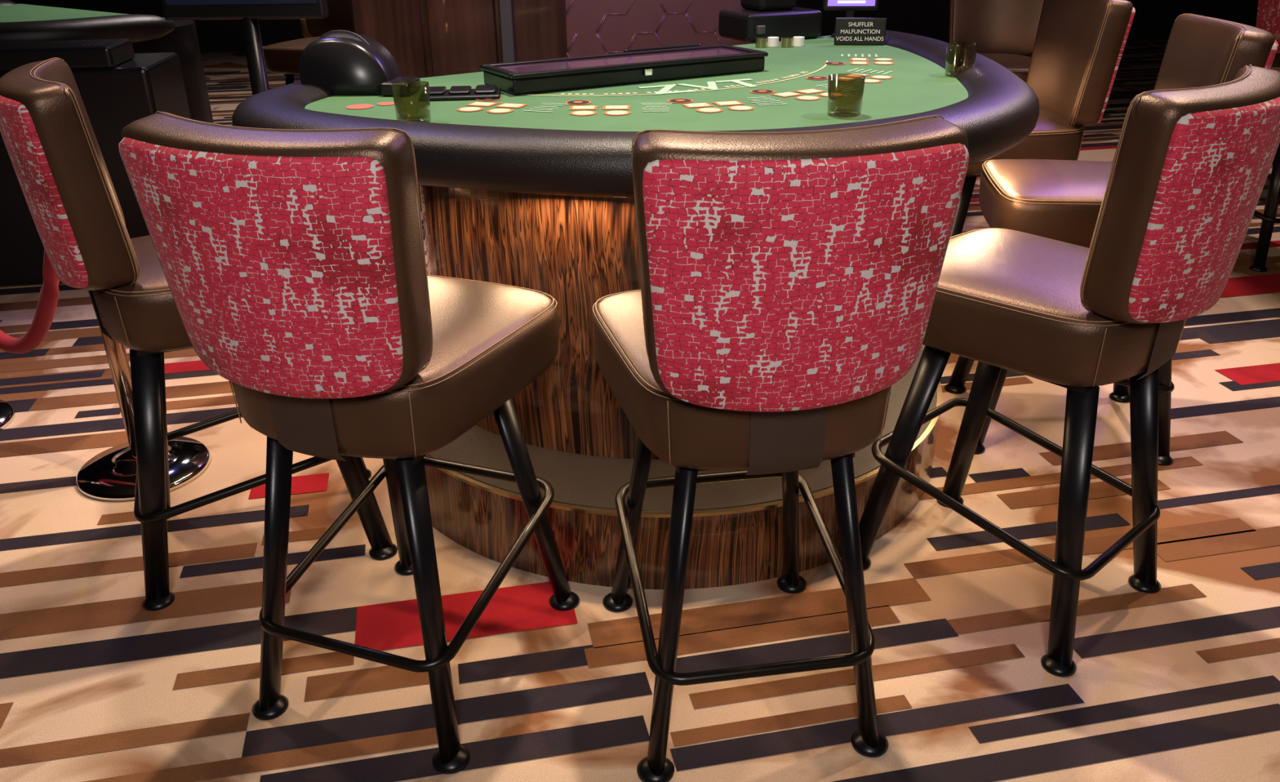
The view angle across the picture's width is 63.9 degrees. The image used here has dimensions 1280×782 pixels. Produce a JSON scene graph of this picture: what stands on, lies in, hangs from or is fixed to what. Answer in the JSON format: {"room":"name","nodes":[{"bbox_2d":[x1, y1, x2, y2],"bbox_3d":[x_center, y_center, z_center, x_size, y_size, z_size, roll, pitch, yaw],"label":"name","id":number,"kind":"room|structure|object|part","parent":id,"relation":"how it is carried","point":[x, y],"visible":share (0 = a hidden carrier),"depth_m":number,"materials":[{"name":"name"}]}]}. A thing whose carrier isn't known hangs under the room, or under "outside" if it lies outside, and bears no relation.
{"room":"games hall","nodes":[
{"label":"games hall","id":0,"kind":"room"},
{"bbox_2d":[350,0,502,77],"bbox_3d":[-0.346,-2.521,4.780,2.070,3.300,0.400,-1,25,0],"label":"wall trim","id":1,"kind":"object","parent":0,"point":[423,2],"visible":0.02,"depth_m":4.93,"materials":[{"name":"brown wood"}]},
{"bbox_2d":[351,0,426,211],"bbox_3d":[-1.210,-2.420,4.587,0.320,3.300,0.025,-1,25,0],"label":"wood board","id":2,"kind":"object","parent":1,"relation":"attached to","point":[396,24],"visible":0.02,"depth_m":4.90,"materials":[{"name":"brown wood"}]},
{"bbox_2d":[425,0,497,76],"bbox_3d":[-0.860,-2.425,4.587,0.320,3.300,0.025,-1,25,0],"label":"wood board","id":3,"kind":"object","parent":1,"relation":"attached to","point":[462,33],"visible":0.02,"depth_m":4.91,"materials":[{"name":"brown wood"}]},
{"bbox_2d":[498,0,515,62],"bbox_3d":[-0.640,-2.418,4.567,0.060,3.300,0.070,-1,25,0],"label":"frame post","id":4,"kind":"object","parent":1,"relation":"attached to","point":[505,6],"visible":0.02,"depth_m":4.87,"materials":[{"name":"grey metal"}]},
{"bbox_2d":[565,0,751,57],"bbox_3d":[-0.040,-2.436,4.590,1.140,3.300,0.020,-1,25,0],"label":"wall","id":5,"kind":"structure","parent":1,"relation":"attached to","point":[584,17],"depth_m":4.90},
{"bbox_2d":[497,0,567,62],"bbox_3d":[-0.520,-2.429,4.587,0.320,3.300,0.025,-1,25,0],"label":"wood board","id":6,"kind":"object","parent":5,"relation":"attached to","point":[540,25],"visible":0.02,"depth_m":4.90,"materials":[{"name":"brown wood"}]},
{"bbox_2d":[564,0,721,57],"bbox_3d":[-0.007,-2.539,4.528,1.007,2.516,0.005,-1,25,0],"label":"etched hexagons","id":7,"kind":"object","parent":5,"relation":"attached to","point":[661,4],"visible":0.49,"depth_m":4.91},
{"bbox_2d":[9,0,1258,52],"bbox_3d":[0.433,-5.408,10.775,15.000,3.400,0.100,-1,25,0],"label":"wall","id":8,"kind":"structure","parent":0,"point":[1153,20],"depth_m":11.33,"materials":[{"name":"brown wood"}]},
{"bbox_2d":[0,40,1279,781],"bbox_3d":[0.482,-0.832,5.041,16.549,0.002,14.826,-1,25,0],"label":"floor","id":9,"kind":"structure","parent":0,"point":[1180,682],"depth_m":2.21,"materials":[{"name":"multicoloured carpet"}]},
{"bbox_2d":[0,399,15,431],"bbox_3d":[-2.095,-0.359,2.891,0.344,1.035,0.344,-1,25,0],"label":"stanchion","id":10,"kind":"object","parent":9,"relation":"on","point":[7,414],"visible":1,"depth_m":3.14,"materials":[{"name":"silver metal"}]},
{"bbox_2d":[0,248,59,353],"bbox_3d":[-1.740,-0.372,2.732,0.730,0.588,0.044,9,27,19],"label":"rope","id":11,"kind":"object","parent":10,"relation":"hanging from","point":[45,312],"visible":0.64,"depth_m":2.74,"materials":[{"name":"red fabric"}]},
{"bbox_2d":[0,38,191,286],"bbox_3d":[-2.384,-0.981,4.329,0.870,0.942,0.500,-4,25,-7],"label":"base cabinet","id":12,"kind":"object","parent":9,"relation":"on","point":[118,86],"visible":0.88,"depth_m":4.09,"materials":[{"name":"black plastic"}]},
{"bbox_2d":[0,0,213,123],"bbox_3d":[-3.088,-1.431,5.256,1.875,0.984,1.620,1,25,3],"label":"table","id":13,"kind":"object","parent":9,"relation":"on","point":[148,33],"visible":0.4,"depth_m":4.96,"materials":[{"name":"black leather"}]},
{"bbox_3d":[-3.265,-1.772,4.975,1.893,0.125,1.176,19,32,36],"label":"padded rail","id":14,"kind":"part","parent":13,"relation":"part of","materials":[{"name":"black leather"}]},
{"bbox_2d":[75,325,211,502],"bbox_3d":[-1.383,-0.249,2.638,0.344,1.035,0.344,-1,25,0],"label":"stanchion","id":15,"kind":"object","parent":9,"relation":"on","point":[110,475],"visible":0.41,"depth_m":2.77,"materials":[{"name":"silver metal"}]},
{"bbox_3d":[-1.383,-0.233,2.645,0.048,0.900,0.048,-1,25,0],"label":"post","id":16,"kind":"part","parent":15,"relation":"part of","materials":[{"name":"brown metal"}]},
{"bbox_2d":[0,57,397,610],"bbox_3d":[-0.956,-0.150,2.306,0.624,1.130,0.516,-10,27,-20],"label":"bar stool","id":17,"kind":"object","parent":9,"relation":"on","point":[49,137],"visible":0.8,"depth_m":2.03,"materials":[{"name":"brown leather"}]},
{"bbox_3d":[-1.185,-0.418,2.048,0.114,0.385,0.460,-13,28,-25],"label":"backrest panel","id":18,"kind":"part","parent":17,"relation":"part of","materials":[{"name":"red fabric"}]},
{"bbox_2d":[0,58,139,290],"bbox_3d":[-1.149,-0.431,2.063,0.173,0.407,0.473,-13,28,-25],"label":"backrest cushion","id":19,"kind":"object","parent":17,"relation":"on","point":[49,137],"depth_m":1.90,"materials":[{"name":"brown leather"}]},
{"bbox_2d":[89,235,193,351],"bbox_3d":[-0.926,-0.254,2.278,0.527,0.165,0.470,-13,28,-25],"label":"seat cushion","id":20,"kind":"object","parent":17,"relation":"on","point":[138,309],"depth_m":2.05,"materials":[{"name":"brown leather"}]},
{"bbox_3d":[-1.057,0.195,2.220,0.149,0.580,0.122,-10,27,-20],"label":"leg","id":21,"kind":"part","parent":17,"relation":"part of","materials":[{"name":"black metal"}]},
{"bbox_3d":[-0.937,-0.170,2.311,0.350,0.020,0.300,-10,27,-20],"label":"swivel plate","id":22,"kind":"part","parent":17,"relation":"part of","materials":[{"name":"black metal"}]},
{"bbox_3d":[-1.190,0.064,2.502,0.168,0.580,0.068,9,27,20],"label":"leg","id":23,"kind":"part","parent":17,"relation":"part of","materials":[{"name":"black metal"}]},
{"bbox_3d":[-0.804,-0.006,2.641,0.068,0.580,0.190,14,29,28],"label":"leg","id":24,"kind":"part","parent":17,"relation":"part of","materials":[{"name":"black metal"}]},
{"bbox_3d":[-0.681,0.126,2.357,0.174,0.580,0.122,-10,27,-20],"label":"leg","id":25,"kind":"part","parent":17,"relation":"part of","materials":[{"name":"black metal"}]},
{"bbox_2d":[160,0,328,95],"bbox_3d":[-1.347,-0.956,3.687,0.438,1.420,0.406,21,32,38],"label":"monitor stand","id":26,"kind":"object","parent":9,"relation":"on","point":[248,11],"visible":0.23,"depth_m":3.50,"materials":[{"name":"black plastic"}]},
{"bbox_2d":[160,0,328,20],"bbox_3d":[-1.353,-1.440,3.458,0.550,0.350,0.062,-1,25,0],"label":"monitor","id":27,"kind":"object","parent":26,"relation":"on","point":[173,10],"depth_m":3.49,"materials":[{"name":"black"}]},
{"bbox_3d":[-1.341,-0.843,3.740,0.060,1.130,0.060,-1,25,0],"label":"stand post","id":28,"kind":"part","parent":26,"relation":"part of","materials":[{"name":"black metal"}]},
{"bbox_2d":[299,18,311,37],"bbox_3d":[-2.242,-2.592,7.527,0.473,1.131,0.624,-10,27,-18],"label":"bar stool","id":29,"kind":"object","parent":9,"relation":"on","point":[303,23],"visible":0.03,"depth_m":7.20,"materials":[{"name":"brown metal"}]},
{"bbox_2d":[262,0,354,84],"bbox_3d":[-1.793,-1.831,5.898,0.473,1.131,0.624,8,27,18],"label":"bar stool","id":30,"kind":"object","parent":9,"relation":"on","point":[283,57],"visible":0.28,"depth_m":5.76,"materials":[{"name":"brown leather"}]},
{"bbox_3d":[-2.021,-1.511,5.871,0.190,0.580,0.068,-16,29,-29],"label":"leg","id":31,"kind":"part","parent":30,"relation":"part of","materials":[{"name":"black metal"}]},
{"bbox_3d":[-1.801,-1.835,5.873,0.300,0.020,0.350,8,27,18],"label":"swivel plate","id":32,"kind":"part","parent":30,"relation":"part of","materials":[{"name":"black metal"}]},
{"bbox_2d":[262,35,320,75],"bbox_3d":[-1.806,-1.912,5.823,0.470,0.165,0.527,8,27,18],"label":"seat cushion","id":33,"kind":"object","parent":30,"relation":"on","point":[283,57],"depth_m":5.63,"materials":[{"name":"brown leather"}]},
{"bbox_2d":[306,0,354,36],"bbox_3d":[-1.725,-2.243,5.928,0.473,0.407,0.173,8,27,18],"label":"backrest cushion","id":34,"kind":"object","parent":30,"relation":"on","point":[340,17],"depth_m":5.93,"materials":[{"name":"brown leather"}]},
{"bbox_2d":[118,111,579,774],"bbox_3d":[-0.460,0.043,1.880,0.481,1.131,0.630,8,27,19],"label":"bar stool","id":35,"kind":"object","parent":9,"relation":"on","point":[293,262],"visible":1,"depth_m":1.54,"materials":[{"name":"red fabric"}]},
{"bbox_3d":[-0.557,-0.174,1.514,0.460,0.385,0.114,9,27,20],"label":"backrest panel","id":36,"kind":"part","parent":35,"relation":"part of","materials":[{"name":"red fabric"}]},
{"bbox_3d":[-0.676,0.345,1.891,0.168,0.580,0.068,-12,27,-22],"label":"leg","id":37,"kind":"part","parent":35,"relation":"part of","materials":[{"name":"black metal"}]},
{"bbox_2d":[120,113,431,395],"bbox_3d":[-0.542,-0.195,1.546,0.473,0.407,0.173,9,27,20],"label":"backrest cushion","id":38,"kind":"object","parent":35,"relation":"on","point":[293,262],"depth_m":1.46,"materials":[{"name":"red fabric"}]},
{"bbox_2d":[231,275,558,458],"bbox_3d":[-0.448,-0.066,1.865,0.470,0.165,0.527,9,27,20],"label":"seat cushion","id":39,"kind":"object","parent":35,"relation":"on","point":[491,340],"depth_m":1.70,"materials":[{"name":"brown leather"}]},
{"bbox_3d":[-0.529,0.178,2.242,0.068,0.580,0.190,-8,26,-15],"label":"leg","id":40,"kind":"part","parent":35,"relation":"part of","materials":[{"name":"black metal"}]},
{"bbox_3d":[-0.452,0.021,1.892,0.300,0.020,0.350,8,27,19],"label":"swivel plate","id":41,"kind":"part","parent":35,"relation":"part of","materials":[{"name":"black metal"}]},
{"bbox_3d":[-0.367,0.391,1.786,0.068,0.580,0.168,-11,27,-21],"label":"leg","id":42,"kind":"part","parent":35,"relation":"part of","materials":[{"name":"black metal"}]},
{"bbox_3d":[-0.224,0.223,2.138,0.190,0.580,0.068,-16,29,-29],"label":"leg","id":43,"kind":"part","parent":35,"relation":"part of","materials":[{"name":"black metal"}]},
{"bbox_2d":[231,30,1039,589],"bbox_3d":[0.268,-0.440,3.062,2.491,0.984,1.683,-21,32,-36],"label":"table","id":44,"kind":"object","parent":9,"relation":"on","point":[534,191],"visible":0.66,"depth_m":2.38,"materials":[{"name":"brown wood"}]},
{"bbox_2d":[299,30,420,96],"bbox_3d":[-0.760,-0.897,2.788,0.308,0.160,0.180,1,25,4],"label":"card shuffler","id":45,"kind":"object","parent":44,"relation":"on","point":[340,62],"visible":0.94,"depth_m":2.74,"materials":[{"name":"black plastic"}]},
{"bbox_2d":[345,102,394,108],"bbox_3d":[-0.684,-0.727,2.611,0.120,0.001,0.100,-1,25,0],"label":"print","id":46,"kind":"object","parent":44,"relation":"on","point":[354,106],"depth_m":2.61},
{"bbox_2d":[391,80,431,122],"bbox_3d":[-0.528,-0.668,2.379,0.085,0.088,0.085,-1,25,0],"label":"glass","id":47,"kind":"object","parent":44,"relation":"on","point":[427,86],"visible":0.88,"depth_m":2.37,"materials":[{"name":"glass"}]},
{"bbox_2d":[418,84,501,101],"bbox_3d":[-0.474,-0.790,2.714,0.210,0.022,0.110,-3,25,-5],"label":"holder","id":48,"kind":"object","parent":44,"relation":"on","point":[482,91],"visible":0.97,"depth_m":2.68,"materials":[{"name":"black plastic"}]},
{"bbox_2d":[480,44,768,94],"bbox_3d":[-0.033,-0.939,2.980,0.825,0.055,0.242,-14,28,-26],"label":"tray","id":49,"kind":"object","parent":44,"relation":"on","point":[544,75],"visible":1,"depth_m":2.91,"materials":[{"name":"black plastic"}]},
{"bbox_3d":[-0.382,-0.871,2.796,0.025,0.013,0.189,-14,28,-26],"label":"frame","id":50,"kind":"part","parent":49,"relation":"part of","materials":[{"name":"black plastic"}]},
{"bbox_3d":[-0.086,-0.997,3.057,0.825,0.013,0.025,-14,28,-26],"label":"frame","id":51,"kind":"part","parent":49,"relation":"part of","materials":[{"name":"black plastic"}]},
{"bbox_3d":[-0.034,-0.955,2.974,0.775,0.007,0.189,-14,28,-26],"label":"tinted lid","id":52,"kind":"part","parent":49,"relation":"part of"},
{"bbox_3d":[0.019,-0.919,2.888,0.825,0.013,0.024,-14,28,-26],"label":"frame","id":53,"kind":"part","parent":49,"relation":"part of","materials":[{"name":"black plastic"}]},
{"bbox_3d":[0.315,-1.045,3.149,0.025,0.013,0.189,-14,28,-26],"label":"frame","id":54,"kind":"part","parent":49,"relation":"part of","materials":[{"name":"black plastic"}]},
{"bbox_3d":[0.256,-0.793,2.803,2.470,0.125,1.575,-16,29,-30],"label":"padded rail","id":55,"kind":"part","parent":44,"relation":"part of","materials":[{"name":"black leather"}]},
{"bbox_2d":[477,62,844,103],"bbox_3d":[0.107,-0.880,2.914,1.065,0.001,0.714,-1,25,0],"label":"print","id":56,"kind":"object","parent":44,"relation":"on","point":[831,63],"depth_m":2.67},
{"bbox_2d":[623,43,700,52],"bbox_3d":[0.072,-1.084,3.299,0.280,0.045,0.060,-14,28,-26],"label":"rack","id":57,"kind":"object","parent":44,"relation":"on","point":[695,44],"visible":0.2,"depth_m":3.28,"materials":[{"name":"black plastic"}]},
{"bbox_2d":[457,57,894,115],"bbox_3d":[0.178,-0.867,2.885,1.269,0.001,0.969,-1,25,0],"label":"print","id":58,"kind":"object","parent":44,"relation":"on","point":[785,86],"depth_m":2.70},
{"bbox_3d":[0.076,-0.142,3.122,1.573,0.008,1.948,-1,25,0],"label":"plinth edge trim","id":59,"kind":"part","parent":44,"relation":"part of","materials":[{"name":"gold metal"}]},
{"bbox_2d":[718,0,822,42],"bbox_3d":[0.490,-1.401,3.825,0.320,0.160,0.260,-11,27,-22],"label":"machine","id":60,"kind":"object","parent":44,"relation":"on","point":[780,19],"visible":1,"depth_m":3.75,"materials":[{"name":"black plastic"}]},
{"bbox_3d":[0.435,-1.302,3.699,0.030,0.030,0.020,-11,27,-22],"label":"knob","id":61,"kind":"part","parent":60,"relation":"part of","materials":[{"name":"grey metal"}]},
{"bbox_2d":[755,35,804,47],"bbox_3d":[0.492,-1.229,3.613,0.175,0.030,0.060,-1,25,0],"label":"chips","id":62,"kind":"object","parent":44,"relation":"on","point":[797,41],"visible":1,"depth_m":3.60,"materials":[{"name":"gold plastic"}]},
{"bbox_2d":[827,73,865,117],"bbox_3d":[0.481,-0.693,2.406,0.085,0.088,0.085,-1,25,0],"label":"glass","id":63,"kind":"object","parent":44,"relation":"on","point":[863,79],"visible":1,"depth_m":2.40,"materials":[{"name":"clear glass"}]},
{"bbox_2d":[822,0,879,17],"bbox_3d":[0.774,-1.429,3.772,0.200,0.250,0.064,2,25,5],"label":"display","id":64,"kind":"object","parent":44,"relation":"on","point":[850,6],"visible":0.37,"depth_m":3.75,"materials":[{"name":"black plastic"}]},
{"bbox_3d":[0.775,-1.373,3.796,0.030,0.112,0.030,2,25,5],"label":"display stem","id":65,"kind":"part","parent":64,"relation":"part of","materials":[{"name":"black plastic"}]},
{"bbox_2d":[834,17,886,44],"bbox_3d":[0.776,-1.268,3.618,0.176,0.090,0.022,3,25,7],"label":"notice sign","id":66,"kind":"object","parent":44,"relation":"on","point":[848,31],"visible":1,"depth_m":3.61,"materials":[{"name":"black plastic"}]},
{"bbox_2d":[945,41,977,76],"bbox_3d":[0.918,-0.950,2.940,0.085,0.088,0.085,-1,25,0],"label":"glass","id":67,"kind":"object","parent":44,"relation":"on","point":[948,44],"visible":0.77,"depth_m":2.93,"materials":[{"name":"clear glass"}]},
{"bbox_2d":[592,115,968,781],"bbox_3d":[0.187,0.061,1.825,0.493,1.131,0.637,-4,25,-8],"label":"bar stool","id":68,"kind":"object","parent":9,"relation":"on","point":[789,280],"visible":1,"depth_m":1.45,"materials":[{"name":"red fabric"}]},
{"bbox_3d":[-0.009,0.228,2.124,0.190,0.580,0.068,22,33,39],"label":"leg","id":69,"kind":"part","parent":68,"relation":"part of","materials":[{"name":"black metal"}]},
{"bbox_3d":[0.054,0.402,1.752,0.068,0.580,0.168,16,30,32],"label":"leg","id":70,"kind":"part","parent":68,"relation":"part of","materials":[{"name":"black metal"}]},
{"bbox_2d":[592,290,891,470],"bbox_3d":[0.178,-0.048,1.811,0.470,0.165,0.527,-5,26,-10],"label":"seat cushion","id":71,"kind":"object","parent":68,"relation":"on","point":[685,435],"depth_m":1.60,"materials":[{"name":"brown leather"}]},
{"bbox_3d":[0.181,0.039,1.838,0.300,0.020,0.350,-4,25,-8],"label":"swivel plate","id":72,"kind":"part","parent":68,"relation":"part of","materials":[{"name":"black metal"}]},
{"bbox_3d":[0.314,0.203,2.168,0.068,0.580,0.190,12,28,26],"label":"leg","id":73,"kind":"part","parent":68,"relation":"part of","materials":[{"name":"black metal"}]},
{"bbox_2d":[632,116,968,402],"bbox_3d":[0.224,-0.174,1.480,0.473,0.407,0.173,-5,26,-10],"label":"backrest cushion","id":74,"kind":"object","parent":68,"relation":"on","point":[805,266],"depth_m":1.40,"materials":[{"name":"red fabric"}]},
{"bbox_3d":[0.232,-0.152,1.447,0.460,0.385,0.114,-5,26,-10],"label":"backrest panel","id":75,"kind":"part","parent":68,"relation":"part of","materials":[{"name":"red fabric"}]},
{"bbox_3d":[0.380,0.377,1.796,0.168,0.580,0.068,17,30,33],"label":"leg","id":76,"kind":"part","parent":68,"relation":"part of","materials":[{"name":"black metal"}]},
{"bbox_2d":[948,0,1044,82],"bbox_3d":[1.670,-1.406,4.904,0.473,1.131,0.624,6,26,14],"label":"bar stool","id":77,"kind":"object","parent":9,"relation":"on","point":[1004,32],"visible":0.38,"depth_m":4.91,"materials":[{"name":"brown leather"}]},
{"bbox_2d":[948,0,1044,56],"bbox_3d":[1.720,-1.820,4.938,0.473,0.407,0.173,6,26,14],"label":"backrest cushion","id":78,"kind":"object","parent":77,"relation":"on","point":[997,26],"depth_m":4.92,"materials":[{"name":"brown leather"}]},
{"bbox_2d":[977,53,1031,82],"bbox_3d":[1.660,-1.486,4.827,0.470,0.165,0.527,6,26,14],"label":"seat cushion","id":79,"kind":"object","parent":77,"relation":"on","point":[1019,64],"depth_m":4.67,"materials":[{"name":"brown leather"}]},
{"bbox_2d":[949,0,1135,239],"bbox_3d":[1.268,-0.786,3.596,0.624,1.131,0.473,-2,25,-4],"label":"bar stool","id":80,"kind":"object","parent":9,"relation":"on","point":[1079,45],"visible":0.58,"depth_m":3.37,"materials":[{"name":"brown leather"}]},
{"bbox_3d":[1.055,-0.458,3.552,0.190,0.580,0.068,-21,32,-37],"label":"leg","id":81,"kind":"part","parent":80,"relation":"part of","materials":[{"name":"black metal"}]},
{"bbox_3d":[1.245,-0.798,3.589,0.350,0.020,0.300,-2,25,-4],"label":"swivel plate","id":82,"kind":"part","parent":80,"relation":"part of","materials":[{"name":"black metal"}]},
{"bbox_2d":[965,108,1083,175],"bbox_3d":[1.231,-0.879,3.549,0.527,0.165,0.470,-2,25,-4],"label":"seat cushion","id":83,"kind":"object","parent":80,"relation":"on","point":[1057,135],"depth_m":3.36,"materials":[{"name":"brown leather"}]},
{"bbox_2d":[1026,0,1133,125],"bbox_3d":[1.478,-1.119,3.457,0.173,0.407,0.473,-2,25,-4],"label":"backrest cushion","id":84,"kind":"object","parent":80,"relation":"on","point":[1079,45],"depth_m":3.37,"materials":[{"name":"brown leather"}]},
{"bbox_3d":[1.518,-1.117,3.462,0.114,0.385,0.460,-2,25,-4],"label":"backrest panel","id":85,"kind":"part","parent":80,"relation":"part of","materials":[{"name":"red fabric"}]},
{"bbox_2d":[858,64,1279,677],"bbox_3d":[0.836,-0.081,2.110,0.478,1.131,0.628,-22,33,-38],"label":"bar stool","id":86,"kind":"object","parent":9,"relation":"on","point":[1190,168],"visible":0.94,"depth_m":1.89,"materials":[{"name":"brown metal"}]},
{"bbox_3d":[0.566,0.146,2.281,0.190,0.580,0.068,4,26,9],"label":"leg","id":87,"kind":"part","parent":86,"relation":"part of","materials":[{"name":"black metal"}]},
{"bbox_3d":[0.805,0.050,2.480,0.068,0.580,0.190,-3,25,-5],"label":"leg","id":88,"kind":"part","parent":86,"relation":"part of","materials":[{"name":"black metal"}]},
{"bbox_2d":[922,228,1186,386],"bbox_3d":[0.812,-0.187,2.090,0.470,0.165,0.527,-21,32,-37],"label":"seat cushion","id":89,"kind":"object","parent":86,"relation":"on","point":[1010,300],"depth_m":1.93,"materials":[{"name":"brown leather"}]},
{"bbox_3d":[0.822,-0.101,2.119,0.300,0.020,0.350,-22,33,-38],"label":"swivel plate","id":90,"kind":"part","parent":86,"relation":"part of","materials":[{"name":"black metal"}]},
{"bbox_3d":[0.846,0.274,2.002,0.068,0.580,0.168,0,25,2],"label":"leg","id":91,"kind":"part","parent":86,"relation":"part of","materials":[{"name":"black metal"}]},
{"bbox_3d":[1.089,0.176,2.204,0.168,0.580,0.068,1,25,3],"label":"leg","id":92,"kind":"part","parent":86,"relation":"part of","materials":[{"name":"black metal"}]},
{"bbox_2d":[1080,66,1279,324],"bbox_3d":[0.977,-0.339,1.812,0.473,0.407,0.173,-21,32,-37],"label":"backrest cushion","id":93,"kind":"object","parent":86,"relation":"on","point":[1190,168],"depth_m":1.69,"materials":[{"name":"red fabric"}]},
{"bbox_3d":[1.004,-0.322,1.787,0.460,0.385,0.114,-21,32,-37],"label":"backrest panel","id":94,"kind":"part","parent":86,"relation":"part of","materials":[{"name":"red fabric"}]},
{"bbox_2d":[944,13,1278,465],"bbox_3d":[1.242,-0.416,2.812,0.624,1.131,0.473,3,25,8],"label":"bar stool","id":95,"kind":"object","parent":9,"relation":"on","point":[1060,200],"visible":0.4,"depth_m":2.64,"materials":[{"name":"brown leather"}]},
{"bbox_3d":[1.044,-0.249,3.108,0.068,0.580,0.190,-23,33,-39],"label":"leg","id":96,"kind":"part","parent":95,"relation":"part of","materials":[{"name":"black metal"}]},
{"bbox_3d":[0.994,-0.111,2.817,0.190,0.580,0.068,-14,28,-25],"label":"leg","id":97,"kind":"part","parent":95,"relation":"part of","materials":[{"name":"black metal"}]},
{"bbox_2d":[978,159,1112,248],"bbox_3d":[1.205,-0.513,2.773,0.527,0.165,0.470,3,25,8],"label":"seat cushion","id":98,"kind":"object","parent":95,"relation":"on","point":[1060,200],"depth_m":2.62,"materials":[{"name":"brown leather"}]},
{"bbox_3d":[1.455,-0.227,3.051,0.168,0.580,0.068,-18,30,-32],"label":"leg","id":99,"kind":"part","parent":95,"relation":"part of","materials":[{"name":"black metal"}]},
{"bbox_3d":[1.405,-0.087,2.756,0.068,0.580,0.168,-18,30,-33],"label":"leg","id":100,"kind":"part","parent":95,"relation":"part of","materials":[{"name":"black metal"}]},
{"bbox_2d":[1154,14,1275,89],"bbox_3d":[1.450,-0.730,2.629,0.173,0.407,0.473,3,25,8],"label":"backrest cushion","id":101,"kind":"object","parent":95,"relation":"on","point":[1201,51],"depth_m":2.59,"materials":[{"name":"brown leather"}]},
{"bbox_3d":[1.490,-0.723,2.626,0.114,0.385,0.460,3,25,8],"label":"backrest panel","id":102,"kind":"part","parent":95,"relation":"part of","materials":[{"name":"red fabric"}]},
{"bbox_2d":[1248,66,1279,271],"bbox_3d":[2.696,-1.140,4.313,0.473,1.131,0.624,-10,27,-18],"label":"bar stool","id":103,"kind":"object","parent":9,"relation":"on","point":[1268,218],"visible":0.15,"depth_m":4.24,"materials":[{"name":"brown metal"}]},
{"bbox_3d":[2.609,-0.791,4.221,0.068,0.580,0.168,10,27,22],"label":"leg","id":104,"kind":"part","parent":103,"relation":"part of","materials":[{"name":"black metal"}]},
{"bbox_2d":[1270,66,1279,71],"bbox_3d":[2.682,-1.250,4.299,0.470,0.165,0.527,-10,27,-18],"label":"seat cushion","id":105,"kind":"object","parent":103,"relation":"on","point":[1277,68],"depth_m":4.35,"materials":[{"name":"brown leather"}]},
{"bbox_2d":[1255,0,1279,181],"bbox_3d":[3.357,-1.537,5.138,0.624,1.131,0.473,-15,29,-27],"label":"bar stool","id":106,"kind":"object","parent":9,"relation":"on","point":[1268,19],"visible":0.31,"depth_m":4.98,"materials":[{"name":"red fabric"}]},
{"bbox_3d":[3.133,-1.800,4.872,0.114,0.385,0.460,-15,29,-27],"label":"backrest panel","id":107,"kind":"part","parent":106,"relation":"part of","materials":[{"name":"red fabric"}]},
{"bbox_2d":[1271,53,1279,66],"bbox_3d":[3.387,-1.640,5.110,0.527,0.165,0.470,-15,29,-27],"label":"seat cushion","id":108,"kind":"object","parent":106,"relation":"on","point":[1276,63],"depth_m":5.04,"materials":[{"name":"brown leather"}]}
]}

